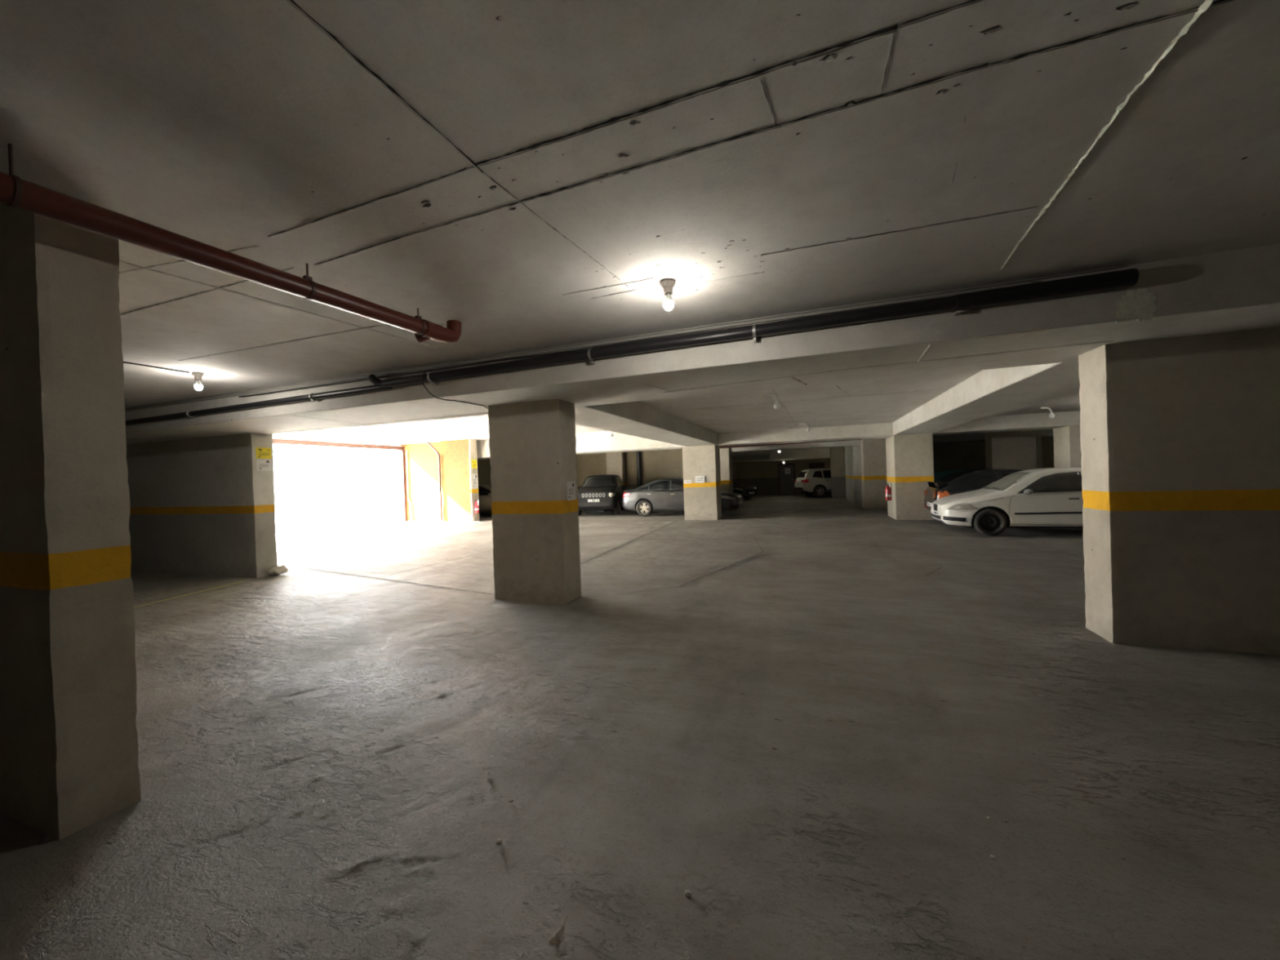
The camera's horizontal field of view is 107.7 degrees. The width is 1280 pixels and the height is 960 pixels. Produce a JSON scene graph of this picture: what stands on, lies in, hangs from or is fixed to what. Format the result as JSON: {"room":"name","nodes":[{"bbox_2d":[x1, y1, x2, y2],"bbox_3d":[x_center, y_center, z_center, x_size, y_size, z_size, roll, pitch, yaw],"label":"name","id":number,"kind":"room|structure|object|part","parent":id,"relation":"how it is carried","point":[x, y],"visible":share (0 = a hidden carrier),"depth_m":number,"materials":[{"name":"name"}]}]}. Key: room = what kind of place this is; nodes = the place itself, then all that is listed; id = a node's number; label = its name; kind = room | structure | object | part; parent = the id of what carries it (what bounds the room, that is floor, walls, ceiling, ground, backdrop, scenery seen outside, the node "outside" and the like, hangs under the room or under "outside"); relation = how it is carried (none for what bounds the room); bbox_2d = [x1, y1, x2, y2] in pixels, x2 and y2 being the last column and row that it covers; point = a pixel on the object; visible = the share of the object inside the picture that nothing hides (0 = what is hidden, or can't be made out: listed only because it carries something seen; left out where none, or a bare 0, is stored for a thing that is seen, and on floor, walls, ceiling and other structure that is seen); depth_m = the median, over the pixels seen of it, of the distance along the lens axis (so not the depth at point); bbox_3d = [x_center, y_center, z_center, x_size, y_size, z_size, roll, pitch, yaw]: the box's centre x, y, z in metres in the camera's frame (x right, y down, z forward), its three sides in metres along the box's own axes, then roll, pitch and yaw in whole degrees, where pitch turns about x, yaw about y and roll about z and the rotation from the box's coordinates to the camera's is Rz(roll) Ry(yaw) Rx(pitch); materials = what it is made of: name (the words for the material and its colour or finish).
{"room":"parking garage","nodes":[
{"label":"parking garage","id":0,"kind":"room"},
{"bbox_2d":[126,432,277,577],"bbox_3d":[-10.114,0.563,9.623,7.206,2.579,0.358,-2,0,20],"label":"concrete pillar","id":1,"kind":"structure","parent":0,"point":[201,505],"depth_m":8.72,"materials":[{"name":"grey paint"}]},
{"bbox_2d":[255,447,271,458],"bbox_3d":[-6.745,-0.482,8.389,0.007,0.200,0.250,-2,0,20],"label":"notice","id":2,"kind":"object","parent":1,"relation":"attached to","point":[261,452],"visible":1,"depth_m":8.38,"materials":[{"name":"yellow paper"}]},
{"bbox_2d":[257,448,270,457],"bbox_3d":[-6.741,-0.478,8.393,0.003,0.152,0.190,-2,0,20],"label":"print","id":3,"kind":"object","parent":2,"relation":"attached to","point":[261,452],"depth_m":8.39},
{"bbox_2d":[256,459,271,471],"bbox_3d":[-6.738,-0.267,8.391,0.006,0.200,0.250,-2,0,20],"label":"paper notice","id":4,"kind":"object","parent":1,"relation":"attached to","point":[261,464],"visible":1,"depth_m":8.39,"materials":[{"name":"white paper"}]},
{"bbox_2d":[258,460,269,469],"bbox_3d":[-6.737,-0.273,8.390,0.002,0.156,0.170,-2,0,20],"label":"print","id":5,"kind":"object","parent":4,"relation":"attached to","point":[263,464],"depth_m":8.39},
{"bbox_2d":[272,435,491,484],"bbox_3d":[-8.722,-0.147,24.534,0.300,3.750,27.800,-2,0,20],"label":"wall","id":6,"kind":"structure","parent":0,"point":[483,465],"depth_m":24.73,"materials":[{"name":"white paint"}]},
{"bbox_2d":[272,438,411,520],"bbox_3d":[-11.499,0.233,15.665,0.460,3.190,9.120,-2,0,20],"label":"door frame","id":7,"kind":"structure","parent":6,"relation":"attached to","point":[275,441],"depth_m":18.89,"materials":[{"name":"brown metal"}]},
{"bbox_3d":[-9.813,0.245,19.863,0.151,3.000,0.060,-2,0,20],"label":"guide rail","id":8,"kind":"part","parent":7,"relation":"part of","materials":[{"name":"metal"}]},
{"bbox_2d":[400,441,443,520],"bbox_3d":[-9.052,-0.105,19.804,2.400,3.750,0.320,-2,0,20],"label":"wall","id":9,"kind":"structure","parent":0,"point":[422,460],"depth_m":19.66,"materials":[{"name":"paint"}]},
{"bbox_2d":[272,415,606,444],"bbox_3d":[-2.778,-1.989,21.710,12.900,0.426,29.000,-2,0,20],"label":"ceiling","id":10,"kind":"structure","parent":0,"point":[477,428],"depth_m":15.46,"materials":[{"name":"concrete"}]},
{"bbox_2d":[440,439,476,521],"bbox_3d":[-7.310,0.043,18.948,1.468,3.310,0.409,-2,0,20],"label":"concrete pillar","id":11,"kind":"structure","parent":0,"point":[455,454],"depth_m":18.76,"materials":[{"name":"paint"}]},
{"bbox_2d":[426,441,442,520],"bbox_3d":[-8.382,0.027,19.077,0.720,3.251,0.104,-2,0,24],"label":"drain pipe","id":12,"kind":"object","parent":11,"relation":"attached to","point":[427,442],"visible":0.98,"depth_m":18.92,"materials":[{"name":"brown metal"}]},
{"bbox_2d":[468,439,479,521],"bbox_3d":[-6.627,0.007,18.710,0.038,3.280,0.431,-2,0,20],"label":"pier end face","id":13,"kind":"object","parent":11,"relation":"attached to","point":[473,442],"visible":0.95,"depth_m":18.63,"materials":[{"name":"paint"}]},
{"bbox_2d":[471,459,476,468],"bbox_3d":[-6.620,-0.634,18.701,0.007,0.340,0.300,-2,0,20],"label":"notice","id":14,"kind":"object","parent":13,"relation":"attached to","point":[473,461],"visible":1,"depth_m":18.70,"materials":[{"name":"yellow paper"}]},
{"bbox_2d":[471,473,477,488],"bbox_3d":[-6.598,0.046,18.706,0.006,0.600,0.300,-2,0,20],"label":"paper notice","id":15,"kind":"object","parent":13,"relation":"attached to","point":[474,476],"visible":1,"depth_m":18.70,"materials":[{"name":"white paper"}]},
{"bbox_2d":[473,499,479,513],"bbox_3d":[-6.523,1.044,18.643,0.202,0.540,0.167,-2,0,-23],"label":"fire extinguisher","id":16,"kind":"object","parent":13,"relation":"attached to","point":[476,504],"visible":1,"depth_m":18.59,"materials":[{"name":"red metal"}]},
{"bbox_2d":[576,448,683,489],"bbox_3d":[-2.479,-0.354,24.451,11.500,3.750,0.300,-2,0,20],"label":"wall","id":17,"kind":"structure","parent":0,"point":[656,464],"depth_m":23.34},
{"bbox_2d":[0,493,1279,959],"bbox_3d":[2.753,1.513,13.923,28.400,0.310,40.000,-2,0,20],"label":"floor","id":18,"kind":"structure","parent":0,"point":[806,717],"depth_m":2.53,"materials":[{"name":"grey concrete"}]},
{"bbox_2d":[0,202,140,839],"bbox_3d":[-3.413,0.194,2.526,1.659,2.965,0.289,-2,0,20],"label":"concrete pillar","id":19,"kind":"structure","parent":18,"relation":"on","point":[69,750],"depth_m":2.21,"materials":[{"name":"grey concrete"}]},
{"bbox_2d":[133,581,243,607],"bbox_3d":[-6.820,1.724,6.883,0.560,0.001,2.040,-2,0,20],"label":"floor marking","id":20,"kind":"object","parent":18,"relation":"on","point":[241,581],"visible":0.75,"depth_m":7.03,"materials":[{"name":"yellow paint"}]},
{"bbox_2d":[268,564,288,575],"bbox_3d":[-6.557,1.640,8.488,0.292,0.178,0.235,-2,0,20],"label":"lump","id":21,"kind":"object","parent":18,"relation":"on","point":[278,570],"visible":1,"depth_m":8.42,"materials":[{"name":"stone"}]},
{"bbox_2d":[478,484,492,514],"bbox_3d":[-6.793,0.904,21.569,4.657,1.460,2.099,-2,0,20],"label":"car","id":22,"kind":"object","parent":18,"relation":"on","point":[484,490],"visible":0.18,"depth_m":20.71,"materials":[{"name":"beige paint"}]},
{"bbox_2d":[496,838,502,844],"bbox_3d":[-0.607,1.557,2.014,0.031,0.018,0.022,-2,0,20],"label":"lump","id":23,"kind":"object","parent":18,"relation":"on","point":[499,842],"depth_m":2.01,"materials":[{"name":"paint"}]},
{"bbox_2d":[488,399,581,604],"bbox_3d":[-1.389,0.296,6.183,1.066,2.579,0.436,-2,0,20],"label":"concrete pillar","id":24,"kind":"structure","parent":18,"relation":"on","point":[536,555],"depth_m":5.97,"materials":[{"name":"grey concrete"}]},
{"bbox_2d":[566,481,575,500],"bbox_3d":[-0.879,0.140,5.995,0.006,0.240,0.220,-2,0,20],"label":"paper notice","id":25,"kind":"object","parent":24,"relation":"attached to","point":[571,486],"visible":1,"depth_m":5.99,"materials":[{"name":"white paper"}]},
{"bbox_2d":[548,914,568,946],"bbox_3d":[-0.267,1.538,1.601,0.035,0.030,0.091,-2,0,35],"label":"scrap","id":26,"kind":"object","parent":18,"relation":"on","point":[556,940],"visible":1,"depth_m":1.58,"materials":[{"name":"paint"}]},
{"bbox_3d":[-0.285,1.553,1.577,0.040,0.001,0.024,-2,0,20],"label":"blade","id":27,"kind":"part","parent":26,"relation":"part of","materials":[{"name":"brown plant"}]},
{"bbox_3d":[-0.270,1.543,1.592,0.037,0.021,0.024,-2,0,-19],"label":"blade","id":28,"kind":"part","parent":26,"relation":"part of","materials":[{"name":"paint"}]},
{"bbox_2d":[577,474,625,515],"bbox_3d":[-1.720,0.614,21.035,2.185,1.710,4.502,-2,0,4],"label":"car","id":29,"kind":"object","parent":18,"relation":"on","point":[597,493],"visible":0.88,"depth_m":19.14,"materials":[{"name":"black paint"}]},
{"bbox_3d":[-1.865,0.829,18.818,0.460,0.100,0.015,-2,0,4],"label":"number plate","id":30,"kind":"part","parent":29,"relation":"part of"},
{"bbox_2d":[578,492,608,497],"bbox_3d":[-1.872,0.614,18.819,1.200,0.190,0.030,-2,0,4],"label":"grille","id":31,"kind":"object","parent":29,"relation":"attached to","point":[581,495],"depth_m":18.81,"materials":[{"name":"silver metal"}]},
{"bbox_2d":[578,502,608,506],"bbox_3d":[-1.859,0.978,18.831,1.200,0.140,0.032,-2,0,4],"label":"grille","id":32,"kind":"object","parent":29,"relation":"attached to","point":[580,504],"depth_m":18.82,"materials":[{"name":"black plastic"}]},
{"bbox_2d":[606,452,626,508],"bbox_3d":[-1.200,-0.018,23.622,0.854,2.965,0.405,-2,0,20],"label":"concrete pillar","id":33,"kind":"structure","parent":18,"relation":"on","point":[615,464],"depth_m":23.42,"materials":[{"name":"grey concrete"}]},
{"bbox_2d":[635,450,641,487],"bbox_3d":[-0.038,-0.242,23.250,0.214,3.280,0.220,-2,0,20],"label":"drain pipe","id":34,"kind":"object","parent":18,"relation":"on","point":[638,453],"depth_m":23.16,"materials":[{"name":"black plastic"}]},
{"bbox_2d":[622,478,742,516],"bbox_3d":[1.668,0.642,18.660,4.657,1.460,2.099,-2,0,20],"label":"car","id":35,"kind":"object","parent":18,"relation":"on","point":[665,495],"visible":0.65,"depth_m":18.11,"materials":[{"name":"grey paint"}]},
{"bbox_2d":[622,492,630,497],"bbox_3d":[-0.552,0.597,18.642,0.098,0.218,0.438,-2,1,-43],"label":"tail light","id":36,"kind":"object","parent":35,"relation":"attached to","point":[625,494],"depth_m":18.59,"materials":[{"name":"plastic"}]},
{"bbox_2d":[640,503,648,513],"bbox_3d":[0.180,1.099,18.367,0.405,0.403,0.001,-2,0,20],"label":"wheel","id":37,"kind":"object","parent":35,"relation":"attached to","point":[642,504],"depth_m":18.37,"materials":[{"name":"silver metal"}]},
{"bbox_3d":[1.468,1.095,17.823,1.850,0.040,0.035,-2,0,20],"label":"sill trim","id":38,"kind":"part","parent":35,"relation":"part of","materials":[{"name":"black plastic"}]},
{"bbox_2d":[684,889,691,897],"bbox_3d":[0.177,1.536,1.740,0.029,0.016,0.021,-2,0,20],"label":"lump","id":39,"kind":"object","parent":18,"relation":"on","point":[687,892],"depth_m":1.74,"materials":[{"name":"paint"}]},
{"bbox_2d":[682,444,721,519],"bbox_3d":[2.211,0.108,16.582,1.156,2.579,0.926,-2,0,20],"label":"concrete pillar","id":40,"kind":"structure","parent":18,"relation":"on","point":[702,501],"depth_m":16.16,"materials":[{"name":"beige concrete"}]},
{"bbox_2d":[684,480,691,483],"bbox_3d":[1.660,0.063,16.269,0.260,0.120,0.006,-2,0,20],"label":"paper notice","id":41,"kind":"object","parent":40,"relation":"attached to","point":[685,481],"visible":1,"depth_m":16.27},
{"bbox_2d":[695,475,704,483],"bbox_3d":[2.066,-0.020,16.120,0.330,0.240,0.006,-2,0,20],"label":"paper notice","id":42,"kind":"object","parent":40,"relation":"attached to","point":[699,479],"visible":1,"depth_m":16.12,"materials":[{"name":"white paper"}]},
{"bbox_2d":[720,448,733,511],"bbox_3d":[3.365,-0.146,20.052,1.077,2.965,0.807,-2,0,20],"label":"concrete pillar","id":43,"kind":"structure","parent":18,"relation":"on","point":[726,456],"depth_m":19.57,"materials":[{"name":"grey concrete"}]},
{"bbox_2d":[732,478,757,499],"bbox_3d":[4.906,0.469,28.605,2.099,1.460,4.657,-2,0,-40],"label":"car","id":44,"kind":"object","parent":18,"relation":"on","point":[746,491],"visible":0.23,"depth_m":26.81,"materials":[{"name":"black paint"}]},
{"bbox_2d":[794,467,831,497],"bbox_3d":[11.838,0.116,28.360,4.484,1.710,2.185,-2,0,0],"label":"car","id":45,"kind":"object","parent":18,"relation":"on","point":[816,482],"visible":0.47,"depth_m":27.54,"materials":[{"name":"white paint"}]},
{"bbox_2d":[830,446,846,497],"bbox_3d":[11.862,-0.469,26.225,2.156,2.965,0.608,-2,0,20],"label":"concrete pillar","id":46,"kind":"structure","parent":18,"relation":"on","point":[837,464],"depth_m":26.18,"materials":[{"name":"grey concrete"}]},
{"bbox_2d":[860,437,887,508],"bbox_3d":[9.616,-0.345,18.743,1.287,2.965,1.006,-2,0,20],"label":"concrete pillar","id":47,"kind":"structure","parent":18,"relation":"on","point":[873,451],"depth_m":18.37,"materials":[{"name":"grey concrete"}]},
{"bbox_2d":[885,433,934,519],"bbox_3d":[8.443,-0.086,14.694,1.027,2.579,1.626,-2,0,20],"label":"concrete pillar","id":48,"kind":"structure","parent":18,"relation":"on","point":[909,457],"depth_m":13.98,"materials":[{"name":"grey concrete"}]},
{"bbox_2d":[884,483,891,500],"bbox_3d":[7.822,0.374,14.768,0.202,0.540,0.167,-2,0,-23],"label":"fire extinguisher","id":49,"kind":"object","parent":48,"relation":"attached to","point":[887,490],"visible":1,"depth_m":14.71,"materials":[{"name":"red metal"}]},
{"bbox_2d":[933,468,974,483],"bbox_3d":[11.793,0.320,16.671,4.657,1.460,2.099,-2,0,22],"label":"car","id":50,"kind":"object","parent":18,"relation":"on","point":[940,475],"visible":0.05,"depth_m":16.39,"materials":[{"name":"green paint"}]},
{"bbox_2d":[923,468,1022,510],"bbox_3d":[10.061,0.406,12.321,4.284,1.460,2.053,-2,0,20],"label":"car","id":51,"kind":"object","parent":18,"relation":"on","point":[976,479],"visible":0.23,"depth_m":12.20,"materials":[{"name":"black paint"}]},
{"bbox_2d":[932,491,935,497],"bbox_3d":[7.891,0.386,12.563,0.032,0.160,0.220,-2,0,20],"label":"tail light","id":52,"kind":"object","parent":51,"relation":"attached to","point":[933,492],"depth_m":12.50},
{"bbox_2d":[937,490,950,498],"bbox_3d":[7.967,0.391,12.279,0.088,0.227,0.338,-2,0,-39],"label":"tail light","id":53,"kind":"object","parent":51,"relation":"attached to","point":[940,494],"depth_m":12.27,"materials":[{"name":"orange plastic"}]},
{"bbox_2d":[930,467,1083,536],"bbox_3d":[8.986,0.460,10.615,3.984,1.445,2.068,-2,0,20],"label":"hatchback car","id":54,"kind":"object","parent":18,"relation":"on","point":[1051,497],"visible":0.69,"depth_m":10.09,"materials":[{"name":"white paint"}]},
{"bbox_2d":[933,503,937,511],"bbox_3d":[7.139,0.659,11.288,0.032,0.160,0.340,-2,0,20],"label":"grille","id":55,"kind":"object","parent":54,"relation":"attached to","point":[935,505],"depth_m":11.30,"materials":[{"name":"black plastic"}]},
{"bbox_2d":[931,512,940,519],"bbox_3d":[7.146,0.869,11.289,0.032,0.080,0.840,-2,0,20],"label":"grille","id":56,"kind":"object","parent":54,"relation":"attached to","point":[935,515],"depth_m":11.23,"materials":[{"name":"black plastic"}]},
{"bbox_2d":[942,515,965,521],"bbox_3d":[7.090,0.881,10.575,0.087,0.110,0.462,-2,0,-39],"label":"grille","id":57,"kind":"object","parent":54,"relation":"attached to","point":[945,518],"depth_m":10.54,"materials":[{"name":"black plastic"}]},
{"bbox_2d":[1023,488,1033,493],"bbox_3d":[8.221,0.250,9.915,0.150,0.120,0.237,-2,0,20],"label":"mirror","id":58,"kind":"object","parent":54,"relation":"attached to","point":[1025,491],"depth_m":9.86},
{"bbox_3d":[8.816,0.689,9.787,1.620,0.060,0.025,-2,0,20],"label":"moulding","id":59,"kind":"part","parent":54,"relation":"part of","materials":[{"name":"black plastic"}]},
{"bbox_2d":[985,429,1042,470],"bbox_3d":[11.977,-0.399,15.016,1.308,2.965,0.607,-2,0,20],"label":"concrete pillar","id":60,"kind":"structure","parent":18,"relation":"on","point":[1015,450],"depth_m":14.75,"materials":[{"name":"grey concrete"}]},
{"bbox_2d":[1053,425,1081,467],"bbox_3d":[12.491,-0.208,12.839,1.466,2.579,0.897,-2,0,20],"label":"concrete pillar","id":61,"kind":"structure","parent":18,"relation":"on","point":[1067,442],"depth_m":12.77,"materials":[{"name":"beige concrete"}]},
{"bbox_2d":[1078,326,1279,654],"bbox_3d":[5.866,0.073,3.553,3.806,2.579,0.438,-2,0,20],"label":"concrete pillar","id":62,"kind":"structure","parent":18,"relation":"on","point":[1180,437],"depth_m":3.83,"materials":[{"name":"grey concrete"}]},
{"bbox_2d":[0,0,1279,433],"bbox_3d":[2.639,-1.939,13.900,28.400,0.782,40.000,-2,0,20],"label":"ceiling","id":63,"kind":"structure","parent":0,"point":[526,175],"depth_m":2.04,"materials":[{"name":"concrete"}]},
{"bbox_2d":[123,361,189,373],"bbox_3d":[-5.477,-1.226,4.736,0.055,0.018,1.422,-2,0,22],"label":"cable","id":64,"kind":"object","parent":63,"relation":"attached to","point":[123,362],"visible":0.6,"depth_m":5.12,"materials":[{"name":"black plastic"}]},
{"bbox_2d":[191,371,204,390],"bbox_3d":[-5.154,-1.148,5.460,0.104,0.205,0.106,-2,0,20],"label":"lamp","id":65,"kind":"object","parent":63,"relation":"attached to","point":[197,375],"visible":1,"depth_m":5.44,"materials":[{"name":"glass"}]},
{"bbox_3d":[-5.151,-1.075,5.461,0.074,0.058,0.074,-2,0,20],"label":"bulb","id":66,"kind":"part","parent":65,"relation":"part of","materials":[{"name":"white glass"}]},
{"bbox_2d":[0,143,461,343],"bbox_3d":[-2.849,-1.135,0.920,0.182,0.330,6.833,-2,0,21],"label":"drain pipe","id":67,"kind":"object","parent":63,"relation":"hanging from","point":[15,192],"visible":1,"depth_m":2.32,"materials":[{"name":"brown plastic"}]},
{"bbox_2d":[124,266,1117,409],"bbox_3d":[-5.248,-1.247,6.469,18.400,0.012,0.025,-2,0,20],"label":"cable conduit","id":68,"kind":"object","parent":63,"relation":"attached to","point":[1115,267],"visible":1,"depth_m":4.30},
{"bbox_2d":[660,278,675,311],"bbox_3d":[0.201,-1.312,3.337,0.104,0.205,0.106,-2,0,20],"label":"lamp","id":69,"kind":"object","parent":63,"relation":"attached to","point":[668,284],"visible":1,"depth_m":3.31,"materials":[{"name":"glass"}]},
{"bbox_3d":[0.204,-1.238,3.339,0.074,0.058,0.074,-2,0,20],"label":"bulb","id":70,"kind":"part","parent":69,"relation":"part of","materials":[{"name":"white glass"}]},
{"bbox_2d":[762,393,780,409],"bbox_3d":[2.309,-1.378,8.226,0.306,0.285,0.117,-2,0,3],"label":"lamp","id":71,"kind":"object","parent":63,"relation":"hanging from","point":[776,406],"visible":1,"depth_m":8.20,"materials":[{"name":"white glass"}]},
{"bbox_3d":[2.288,-1.434,8.227,0.266,0.171,0.042,-2,0,3],"label":"arm","id":72,"kind":"part","parent":71,"relation":"part of"},
{"bbox_3d":[2.406,-1.304,8.222,0.117,0.131,0.117,-2,0,3],"label":"bulb","id":73,"kind":"part","parent":71,"relation":"part of","materials":[{"name":"white glass"}]},
{"bbox_2d":[720,439,861,448],"bbox_3d":[5.064,-1.487,17.924,6.190,0.368,0.136,-2,0,20],"label":"pipe","id":74,"kind":"object","parent":63,"relation":"attached to","point":[855,439],"visible":0.25,"depth_m":17.89,"materials":[{"name":"brown plastic"}]},
{"bbox_2d":[798,422,809,431],"bbox_3d":[4.630,-1.487,13.170,0.306,0.285,0.117,-2,0,3],"label":"lamp","id":75,"kind":"object","parent":63,"relation":"attached to","point":[807,429],"visible":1,"depth_m":13.15,"materials":[{"name":"white glass"}]},
{"bbox_2d":[1040,407,1054,418],"bbox_3d":[10.062,-1.657,11.552,0.306,0.285,0.117,-2,0,3],"label":"lamp","id":76,"kind":"object","parent":63,"relation":"hanging from","point":[1051,415],"visible":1,"depth_m":11.53,"materials":[{"name":"white glass"}]},
{"bbox_3d":[10.040,-1.713,11.553,0.266,0.171,0.042,-2,0,3],"label":"arm","id":77,"kind":"part","parent":76,"relation":"part of"},
{"bbox_3d":[10.158,-1.583,11.548,0.117,0.131,0.117,-2,0,3],"label":"bulb","id":78,"kind":"part","parent":76,"relation":"part of","materials":[{"name":"white glass"}]},
{"bbox_2d":[574,401,717,446],"bbox_3d":[0.399,-1.648,11.366,1.100,1.121,10.100,-2,0,20],"label":"concrete beam","id":79,"kind":"structure","parent":0,"point":[637,419],"depth_m":9.47,"materials":[{"name":"paint"}]},
{"bbox_2d":[124,244,1279,444],"bbox_3d":[-0.390,-1.577,5.516,28.400,1.155,1.518,-2,0,20],"label":"concrete beam","id":80,"kind":"structure","parent":0,"point":[1237,290],"depth_m":4.29,"materials":[{"name":"paint"}]},
{"bbox_2d":[422,368,487,408],"bbox_3d":[-2.216,-1.110,5.732,0.099,0.361,0.955,-2,0,30],"label":"cable","id":81,"kind":"object","parent":80,"relation":"hanging from","point":[428,369],"visible":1,"depth_m":5.48,"materials":[{"name":"black plastic"}]},
{"bbox_2d":[239,301,914,397],"bbox_3d":[-1.169,-1.311,4.960,9.500,0.031,0.018,-2,0,20],"label":"cable","id":82,"kind":"object","parent":80,"relation":"attached to","point":[680,335],"visible":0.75,"depth_m":4.91,"materials":[{"name":"black plastic"}]},
{"bbox_2d":[124,280,1031,411],"bbox_3d":[-5.484,-1.213,6.549,17.900,0.026,0.032,-2,0,20],"label":"pipe","id":83,"kind":"object","parent":80,"relation":"attached to","point":[949,294],"visible":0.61,"depth_m":4.57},
{"bbox_2d":[124,267,1138,425],"bbox_3d":[-5.237,-1.068,6.398,18.461,0.290,0.152,-2,0,20],"label":"drain pipe","id":84,"kind":"object","parent":80,"relation":"attached to","point":[1125,277],"visible":0.98,"depth_m":4.08,"materials":[{"name":"plastic"}]},
{"bbox_2d":[732,462,737,479],"bbox_3d":[4.872,-0.622,28.167,0.200,3.750,11.700,-2,0,20],"label":"wall","id":85,"kind":"structure","parent":0,"point":[734,464],"depth_m":32.59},
{"bbox_2d":[476,410,1079,459],"bbox_3d":[3.476,-1.777,16.195,28.400,1.111,1.120,-2,0,20],"label":"concrete beam","id":86,"kind":"structure","parent":0,"point":[592,442],"depth_m":14.97,"materials":[{"name":"paint"}]},
{"bbox_2d":[731,447,830,462],"bbox_3d":[9.376,-1.939,28.373,8.200,1.380,0.600,-2,0,20],"label":"concrete beam","id":87,"kind":"structure","parent":0,"point":[808,453],"depth_m":28.16,"materials":[{"name":"paint"}]},
{"bbox_2d":[732,453,770,461],"bbox_3d":[6.796,-1.376,28.840,2.400,0.300,0.302,-2,0,20],"label":"ventilation duct","id":88,"kind":"object","parent":87,"relation":"attached to","point":[753,457],"visible":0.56,"depth_m":28.68,"materials":[{"name":"grey metal"}]},
{"bbox_2d":[736,457,831,494],"bbox_3d":[9.545,-0.808,32.854,28.400,3.750,0.300,-2,0,20],"label":"wall","id":89,"kind":"structure","parent":0,"point":[763,475],"depth_m":32.94,"materials":[{"name":"grey paint"}]},
{"bbox_2d":[777,462,795,494],"bbox_3d":[10.177,-0.081,32.437,1.130,2.160,0.120,-2,0,20],"label":"door","id":90,"kind":"structure","parent":89,"relation":"in","point":[786,482],"depth_m":32.42,"materials":[{"name":"grey paint"}]},
{"bbox_2d":[784,467,790,474],"bbox_3d":[10.209,-0.622,32.380,0.360,0.420,0.006,-2,0,20],"label":"notice","id":91,"kind":"object","parent":90,"relation":"attached to","point":[787,470],"visible":1,"depth_m":32.38,"materials":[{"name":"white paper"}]},
{"bbox_2d":[844,445,862,504],"bbox_3d":[11.033,-0.419,22.909,1.457,2.965,5.008,-2,0,20],"label":"concrete pillar","id":92,"kind":"structure","parent":0,"point":[852,454],"depth_m":20.85,"materials":[{"name":"grey paint"}]},
{"bbox_2d":[731,429,1053,452],"bbox_3d":[5.571,-1.911,21.986,28.400,1.060,0.600,-2,0,20],"label":"concrete beam","id":93,"kind":"structure","parent":0,"point":[1045,433],"depth_m":20.52,"materials":[{"name":"paint"}]},
{"bbox_2d":[892,360,1079,435],"bbox_3d":[6.394,-1.833,9.192,1.060,1.121,10.100,-2,0,20],"label":"concrete beam","id":94,"kind":"structure","parent":0,"point":[988,392],"depth_m":7.16,"materials":[{"name":"paint"}]},
{"bbox_2d":[933,436,1054,471],"bbox_3d":[15.492,-0.921,20.062,8.500,3.750,0.300,-2,0,20],"label":"wall","id":95,"kind":"structure","parent":0,"point":[958,454],"depth_m":20.37,"materials":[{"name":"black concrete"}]},
{"label":"outside","id":96,"kind":"structure","parent":0,"visible":0},
{"bbox_2d":[275,502,402,536],"bbox_3d":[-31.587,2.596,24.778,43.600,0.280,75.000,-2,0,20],"label":"ground","id":97,"kind":"structure","parent":96,"point":[299,522],"depth_m":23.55,"materials":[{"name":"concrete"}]},
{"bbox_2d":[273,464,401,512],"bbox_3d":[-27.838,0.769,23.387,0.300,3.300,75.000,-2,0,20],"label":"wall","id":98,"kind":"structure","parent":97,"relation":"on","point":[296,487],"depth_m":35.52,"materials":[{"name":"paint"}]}
]}

